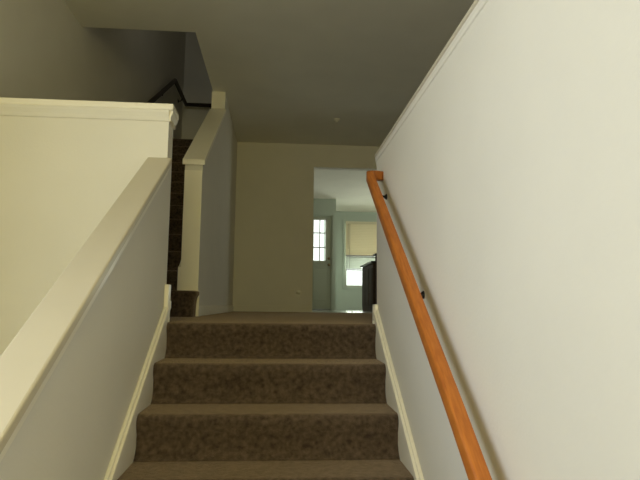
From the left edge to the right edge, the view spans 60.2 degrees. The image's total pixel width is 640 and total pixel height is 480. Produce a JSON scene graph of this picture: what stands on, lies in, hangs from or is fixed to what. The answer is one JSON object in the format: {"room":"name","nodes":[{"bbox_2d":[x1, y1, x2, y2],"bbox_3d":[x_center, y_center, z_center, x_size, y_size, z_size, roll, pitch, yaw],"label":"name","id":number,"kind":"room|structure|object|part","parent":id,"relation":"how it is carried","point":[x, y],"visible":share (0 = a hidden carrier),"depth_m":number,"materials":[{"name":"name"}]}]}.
{"room":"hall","nodes":[
{"label":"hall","id":0,"kind":"room"},
{"bbox_2d":[0,157,171,479],"bbox_3d":[-0.769,0.674,1.712,0.126,2.462,2.060,1,-7,-4],"label":"wall","id":1,"kind":"structure","parent":0,"point":[69,377],"depth_m":1.76,"materials":[{"name":"paint"}]},
{"bbox_2d":[0,97,178,355],"bbox_3d":[-1.361,0.649,2.770,1.150,2.748,0.174,1,-7,-4],"label":"wall","id":2,"kind":"structure","parent":0,"point":[64,164],"depth_m":2.83,"materials":[{"name":"paint"}]},
{"bbox_3d":[-1.358,-0.653,2.923,1.126,0.058,0.160,1,-7,-4],"label":"moulding","id":3,"kind":"part","parent":2,"relation":"part of","materials":[{"name":"paint"}]},
{"bbox_3d":[-0.789,-0.641,2.972,0.021,0.058,0.143,1,-7,-4],"label":"moulding","id":4,"kind":"part","parent":2,"relation":"part of","materials":[{"name":"paint"}]},
{"bbox_2d":[0,0,185,138],"bbox_3d":[-2.032,-1.225,3.732,0.120,6.681,11.690,1,-7,-4],"label":"wall","id":5,"kind":"structure","parent":0,"point":[46,53],"depth_m":4.66,"materials":[{"name":"paint"}]},
{"bbox_2d":[180,32,236,316],"bbox_3d":[-1.755,-1.430,8.313,1.105,4.950,7.566,1,-7,-4],"label":"wall","id":6,"kind":"structure","parent":0,"point":[210,161],"depth_m":5.61,"materials":[{"name":"paint"}]},
{"bbox_2d":[147,78,210,108],"bbox_3d":[-1.777,-1.632,7.476,0.931,1.944,4.169,1,-7,-4],"label":"handrail","id":7,"kind":"object","parent":6,"relation":"attached to","point":[169,85],"visible":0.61,"depth_m":8.64,"materials":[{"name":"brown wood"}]},
{"bbox_3d":[-1.028,0.018,4.400,0.140,1.170,0.010,1,-7,-4],"label":"post casing","id":8,"kind":"part","parent":6,"relation":"part of","materials":[{"name":"paint"}]},
{"bbox_3d":[-1.125,-1.548,6.121,0.148,0.194,0.012,1,-7,-4],"label":"casing","id":9,"kind":"part","parent":6,"relation":"part of","materials":[{"name":"paint"}]},
{"bbox_2d":[64,0,474,211],"bbox_3d":[0.715,-1.705,6.095,5.690,0.150,15.600,1,-7,-4],"label":"ceiling","id":10,"kind":"structure","parent":0,"point":[285,69],"depth_m":5.25,"materials":[{"name":"paint"}]},
{"bbox_2d":[170,310,372,323],"bbox_3d":[0.686,0.916,5.784,5.690,0.250,15.600,1,-7,-4],"label":"floor","id":11,"kind":"structure","parent":0,"point":[265,317],"depth_m":4.29,"materials":[{"name":"brown carpet"}]},
{"bbox_2d":[166,139,198,316],"bbox_3d":[-1.668,-0.350,6.814,1.100,2.456,5.196,1,-7,-4],"label":"staircase","id":12,"kind":"structure","parent":11,"relation":"on","point":[183,302],"depth_m":5.03,"materials":[{"name":"brown carpet"}]},
{"bbox_2d":[360,253,376,310],"bbox_3d":[1.529,0.859,10.698,1.280,1.040,1.590,1,-7,-4],"label":"base cabinet","id":13,"kind":"object","parent":11,"relation":"on","point":[369,270],"visible":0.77,"depth_m":10.43,"materials":[{"name":"brown wood"}]},
{"bbox_3d":[0.915,0.930,10.759,0.012,0.700,1.180,1,-7,-4],"label":"panel","id":14,"kind":"part","parent":13,"relation":"part of","materials":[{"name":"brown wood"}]},
{"bbox_2d":[360,261,375,267],"bbox_3d":[1.525,0.494,10.847,1.280,0.040,1.380,1,-7,-4],"label":"countertop","id":15,"kind":"structure","parent":13,"relation":"on","point":[371,262],"depth_m":10.52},
{"bbox_2d":[233,142,378,305],"bbox_3d":[1.078,-0.159,8.102,4.605,2.440,0.120,1,-7,-4],"label":"wall","id":16,"kind":"structure","parent":0,"point":[273,240],"depth_m":7.93,"materials":[{"name":"paint"}]},
{"bbox_2d":[233,305,311,311],"bbox_3d":[1.070,1.002,7.897,4.605,0.085,0.014,1,-7,-4],"label":"baseboard","id":17,"kind":"structure","parent":16,"relation":"attached to","point":[239,308],"depth_m":7.76,"materials":[{"name":"paint"}]},
{"bbox_2d":[296,289,300,296],"bbox_3d":[-0.308,0.750,7.810,0.072,0.116,0.036,1,-7,-4],"label":"wall outlet","id":18,"kind":"object","parent":16,"relation":"attached to","point":[298,291],"visible":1,"depth_m":7.81,"materials":[{"name":"beige plastic"}]},
{"bbox_2d":[313,199,335,309],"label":"wall","id":19,"kind":"structure","parent":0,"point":[320,205],"depth_m":12.20,"materials":[{"name":"green paint"}]},
{"bbox_2d":[312,212,335,309],"bbox_3d":[-0.165,0.449,12.070,0.990,2.140,0.170,1,-7,-4],"label":"door","id":20,"kind":"structure","parent":19,"relation":"attached to","point":[323,289],"depth_m":12.04,"materials":[{"name":"paint"}]},
{"bbox_3d":[-0.170,0.973,11.989,0.610,0.680,0.009,1,-7,-4],"label":"panel","id":21,"kind":"part","parent":20,"relation":"part of","materials":[{"name":"paint"}]},
{"bbox_2d":[335,211,376,309],"bbox_3d":[1.517,0.525,13.832,2.850,2.440,0.120,1,-7,-4],"label":"wall","id":22,"kind":"structure","parent":0,"point":[345,299],"depth_m":13.66,"materials":[{"name":"green paint"}]},
{"bbox_2d":[343,219,376,288],"bbox_3d":[1.127,0.360,13.791,1.120,1.730,0.120,1,-7,-4],"label":"window","id":23,"kind":"structure","parent":22,"relation":"attached to","point":[345,286],"depth_m":13.71,"materials":[{"name":"grey"}]},
{"bbox_2d":[346,221,376,270],"bbox_3d":[1.135,0.151,13.745,1.000,1.225,0.047,1,-7,-4],"label":"window blind","id":24,"kind":"object","parent":22,"relation":"attached to","point":[361,237],"visible":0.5,"depth_m":13.75,"materials":[{"name":"cream fabric"}]},
{"bbox_2d":[375,0,639,479],"bbox_3d":[0.557,0.494,0.495,0.140,2.563,5.045,1,-7,-4],"label":"wall","id":25,"kind":"structure","parent":0,"point":[511,181],"depth_m":1.21,"materials":[{"name":"paint"}]},
{"bbox_2d":[366,170,491,479],"bbox_3d":[0.365,0.343,1.691,0.106,1.690,2.338,1,-7,-4],"label":"handrail","id":26,"kind":"object","parent":25,"relation":"attached to","point":[473,460],"visible":1,"depth_m":1.64,"materials":[{"name":"orange wood"}]},
{"bbox_3d":[0.571,-0.736,0.640,0.134,0.047,5.045,1,-7,-4],"label":"moulding","id":27,"kind":"part","parent":25,"relation":"part of","materials":[{"name":"paint"}]},
{"bbox_3d":[-0.634,1.658,0.183,2.255,0.150,4.880,1,-7,-4],"label":"floor","id":28,"kind":"structure","parent":0,"visible":0},
{"bbox_2d":[104,284,423,479],"bbox_3d":[-0.156,0.949,1.835,1.325,1.658,2.285,1,-7,-4],"label":"staircase","id":29,"kind":"structure","parent":28,"relation":"on","point":[210,400],"depth_m":2.47,"materials":[{"name":"brown carpet"}]},
{"bbox_3d":[-0.727,0.931,1.756,0.025,1.512,2.210,1,-7,-4],"label":"moulding","id":30,"kind":"part","parent":29,"relation":"part of","materials":[{"name":"paint"}]},
{"bbox_3d":[0.375,0.973,1.835,0.025,1.512,2.210,1,-7,-4],"label":"moulding","id":31,"kind":"part","parent":29,"relation":"part of","materials":[{"name":"paint"}]}
]}

